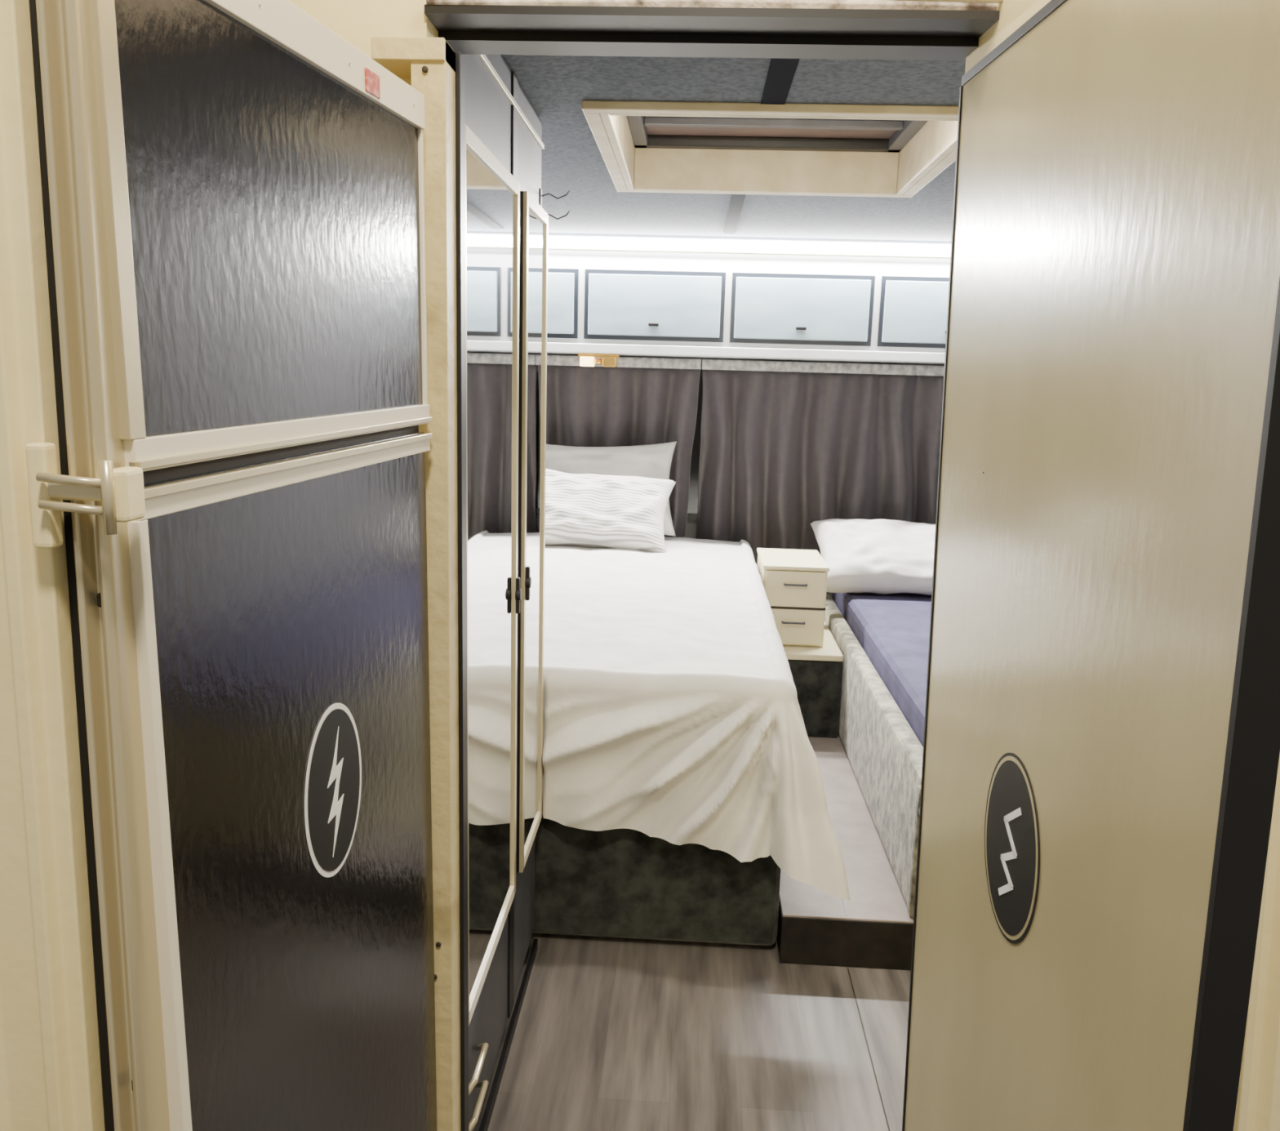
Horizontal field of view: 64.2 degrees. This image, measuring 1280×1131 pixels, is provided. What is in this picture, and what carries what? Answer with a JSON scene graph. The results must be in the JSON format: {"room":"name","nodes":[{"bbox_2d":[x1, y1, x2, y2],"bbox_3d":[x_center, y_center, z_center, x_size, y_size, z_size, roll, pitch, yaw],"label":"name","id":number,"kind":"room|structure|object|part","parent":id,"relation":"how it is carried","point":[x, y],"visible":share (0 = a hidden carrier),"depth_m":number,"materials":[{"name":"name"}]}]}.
{"room":"camper van interior","nodes":[
{"label":"camper van interior","id":0,"kind":"room"},
{"bbox_2d":[288,0,438,85],"bbox_3d":[-0.078,-0.025,1.480,3.305,2.500,0.149,2,11,0],"label":"wall","id":1,"kind":"structure","parent":0,"point":[355,21],"depth_m":1.29,"materials":[{"name":"beige paint"}]},
{"bbox_2d":[424,0,1003,60],"bbox_3d":[0.119,-0.958,1.260,0.755,0.575,0.144,2,11,3],"label":"header","id":2,"kind":"object","parent":1,"relation":"attached to","point":[846,29],"depth_m":1.30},
{"bbox_2d":[474,933,911,1130],"bbox_3d":[-0.074,1.101,2.424,3.300,0.061,5.550,2,11,3],"label":"floor","id":3,"kind":"structure","parent":0,"point":[611,1033],"depth_m":2.34,"materials":[{"name":"brown wood"}]},
{"bbox_2d":[371,36,468,1130],"bbox_3d":[-0.296,0.293,1.423,0.094,1.885,0.085,2,11,3],"label":"post","id":4,"kind":"object","parent":3,"relation":"on","point":[433,67],"visible":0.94,"depth_m":1.34,"materials":[{"name":"beige wood"}]},
{"bbox_2d":[25,0,436,1130],"bbox_3d":[-0.335,0.376,1.063,0.071,1.763,0.636,3,12,8],"label":"door","id":5,"kind":"structure","parent":4,"relation":"attached to","point":[262,173],"depth_m":0.91,"materials":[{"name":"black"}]},
{"bbox_3d":[-0.368,-0.045,0.676,0.068,0.070,0.032,2,11,3],"label":"door hinge","id":6,"kind":"part","parent":5,"relation":"part of","materials":[{"name":"beige plastic"}]},
{"bbox_2d":[304,702,361,876],"bbox_3d":[-0.319,0.235,1.067,0.002,0.186,0.132,3,11,8],"label":"sticker","id":7,"kind":"object","parent":5,"relation":"attached to","point":[333,780],"visible":1,"depth_m":1.06,"materials":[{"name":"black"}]},
{"bbox_2d":[461,53,548,1130],"bbox_3d":[-0.626,0.076,2.053,0.758,2.060,0.975,2,11,3],"label":"wardrobe","id":8,"kind":"object","parent":3,"relation":"on","point":[507,225],"visible":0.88,"depth_m":1.97,"materials":[{"name":"black"}]},
{"bbox_2d":[539,188,569,219],"bbox_3d":[-0.195,-0.825,2.340,0.069,0.070,0.025,2,11,3],"label":"coat hook","id":9,"kind":"object","parent":8,"relation":"attached to","point":[540,189],"visible":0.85,"depth_m":2.34,"materials":[{"name":"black metal"}]},
{"bbox_2d":[533,536,851,945],"bbox_3d":[-0.179,0.435,3.652,1.524,0.751,2.406,2,11,3],"label":"double bed","id":10,"kind":"object","parent":3,"relation":"on","point":[682,774],"visible":0.57,"depth_m":2.65,"materials":[{"name":"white fabric"}]},
{"bbox_2d":[545,468,676,552],"bbox_3d":[-0.198,-0.238,4.448,0.687,0.337,0.315,3,11,6],"label":"striped pillow","id":11,"kind":"object","parent":10,"relation":"on","point":[582,509],"visible":0.67,"depth_m":4.36,"materials":[{"name":"fabric"}]},
{"bbox_2d":[546,441,676,536],"bbox_3d":[-0.184,-0.351,4.648,0.710,0.438,0.230,2,11,2],"label":"pillow","id":12,"kind":"object","parent":10,"relation":"on","point":[652,460],"visible":0.34,"depth_m":4.60,"materials":[{"name":"fabric"}]},
{"bbox_2d":[776,731,913,969],"bbox_3d":[1.002,0.769,3.826,1.140,0.134,2.450,2,11,3],"label":"step","id":13,"kind":"structure","parent":3,"relation":"on","point":[874,929],"depth_m":2.71,"materials":[{"name":"grey wood"}]},
{"bbox_2d":[782,620,843,737],"bbox_3d":[0.638,0.419,4.367,0.315,0.334,0.910,2,11,3],"label":"plinth","id":14,"kind":"object","parent":13,"relation":"on","point":[816,671],"visible":0.33,"depth_m":3.92,"materials":[{"name":"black fabric"}]},
{"bbox_2d":[756,547,829,647],"bbox_3d":[0.608,0.126,4.149,0.255,0.320,0.434,2,11,3],"label":"drawers","id":15,"kind":"object","parent":14,"relation":"on","point":[794,581],"visible":0.82,"depth_m":3.96,"materials":[{"name":"beige wood"}]},
{"bbox_2d":[824,592,931,917],"bbox_3d":[1.159,0.499,3.660,0.800,0.464,2.270,2,11,3],"label":"bed","id":16,"kind":"object","parent":13,"relation":"on","point":[882,640],"visible":0.23,"depth_m":3.33,"materials":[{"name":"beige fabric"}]},
{"bbox_2d":[809,518,935,595],"bbox_3d":[1.097,-0.042,4.444,0.680,0.296,0.407,2,11,3],"label":"pillow","id":17,"kind":"object","parent":16,"relation":"on","point":[877,556],"visible":0.75,"depth_m":4.33,"materials":[{"name":"fabric"}]},
{"bbox_2d":[502,54,965,244],"bbox_3d":[0.039,-1.164,3.041,3.300,0.030,3.500,2,11,3],"label":"ceiling","id":18,"kind":"structure","parent":0,"point":[556,86],"depth_m":2.69,"materials":[{"name":"grey fabric"}]},
{"bbox_2d":[724,57,799,234],"bbox_3d":[0.292,-1.082,2.737,0.960,0.004,2.800,2,11,3],"label":"trim","id":19,"kind":"structure","parent":18,"relation":"attached to","point":[781,72],"depth_m":2.04,"materials":[{"name":"black"}]},
{"bbox_2d":[581,100,959,197],"bbox_3d":[0.354,-1.129,2.628,0.900,0.168,1.000,2,11,3],"label":"roof hatch","id":20,"kind":"object","parent":18,"relation":"attached to","point":[810,149],"visible":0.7,"depth_m":3.00,"materials":[{"name":"beige"}]},
{"bbox_2d":[546,353,944,598],"bbox_3d":[0.103,-0.446,4.928,3.300,2.070,0.050,2,11,3],"label":"wall","id":21,"kind":"structure","parent":0,"point":[691,529],"depth_m":4.79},
{"bbox_2d":[686,369,702,519],"bbox_3d":[0.379,-0.566,4.845,2.210,0.710,0.040,2,11,3],"label":"window","id":22,"kind":"structure","parent":21,"relation":"in","point":[692,512],"depth_m":4.86,"materials":[{"name":"black"}]},
{"bbox_2d":[546,248,950,364],"bbox_3d":[0.119,-1.180,4.544,3.115,0.483,0.425,2,11,3],"label":"upper cabinet","id":23,"kind":"object","parent":21,"relation":"attached to","point":[628,303],"visible":0.44,"depth_m":4.34,"materials":[{"name":"white"}]},
{"bbox_2d":[577,352,619,367],"bbox_3d":[-0.181,-0.902,4.487,0.180,0.056,0.080,2,11,3],"label":"reading lamp","id":24,"kind":"object","parent":23,"relation":"attached to","point":[609,360],"visible":1,"depth_m":4.45,"materials":[{"name":"gold metal"}]},
{"bbox_2d":[546,355,701,537],"bbox_3d":[-0.582,-0.523,4.801,1.704,0.920,0.124,2,11,3],"label":"curtain","id":25,"kind":"object","parent":23,"relation":"hanging from","point":[638,401],"visible":0.19,"depth_m":4.74,"materials":[{"name":"grey fabric"}]},
{"bbox_2d":[547,235,951,257],"bbox_3d":[0.117,-1.356,4.314,3.080,0.054,0.022,2,11,3],"label":"strip light","id":26,"kind":"object","parent":23,"relation":"attached to","point":[574,242],"visible":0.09,"depth_m":4.29,"materials":[{"name":"white"}]},
{"bbox_2d":[695,359,944,562],"bbox_3d":[0.948,-0.457,4.728,1.358,0.940,0.123,2,11,3],"label":"curtain","id":27,"kind":"object","parent":23,"relation":"hanging from","point":[786,446],"visible":0.68,"depth_m":4.72,"materials":[{"name":"grey fabric"}]},
{"bbox_2d":[964,0,1051,73],"bbox_3d":[0.487,-0.874,0.944,0.103,0.588,0.737,1,11,-2],"label":"wall","id":28,"kind":"structure","parent":0,"point":[1013,14],"depth_m":1.22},
{"bbox_3d":[0.487,-0.874,0.944,0.088,0.586,0.737,0,11,-1],"label":"door","id":29,"kind":"part","parent":28,"relation":"part of","materials":[{"name":"beige paint"}]},
{"bbox_2d":[902,0,1279,1130],"bbox_3d":[0.456,0.325,1.178,0.038,1.852,0.731,0,11,-1],"label":"door","id":30,"kind":"structure","parent":28,"relation":"in","point":[1105,607],"depth_m":0.96,"materials":[{"name":"beige wood"}]},
{"bbox_2d":[984,752,1039,943],"bbox_3d":[0.437,0.333,1.205,0.005,0.228,0.164,0,11,-2],"label":"sticker","id":31,"kind":"object","parent":30,"relation":"attached to","point":[1011,831],"visible":1,"depth_m":1.20,"materials":[{"name":"black plastic"}]},
{"bbox_3d":[-0.977,0.079,0.792,0.380,2.500,0.100,2,11,3],"label":"wall","id":32,"kind":"structure","parent":0,"visible":0},
{"bbox_2d":[0,0,169,1130],"bbox_3d":[-0.570,0.097,0.757,0.427,2.500,0.130,2,11,3],"label":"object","id":33,"kind":"structure","parent":32,"relation":"attached to","point":[82,1039],"depth_m":0.71,"materials":[{"name":"beige paint"}]},
{"bbox_3d":[1.181,0.136,0.811,0.310,2.500,0.090,2,11,3],"label":"wall","id":34,"kind":"structure","parent":0,"visible":0},
{"bbox_2d":[1233,754,1279,1130],"bbox_3d":[0.720,0.119,0.833,0.613,2.500,0.090,2,11,3],"label":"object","id":35,"kind":"structure","parent":34,"relation":"attached to","point":[1258,1100],"depth_m":0.85,"materials":[{"name":"beige paint"}]}
]}

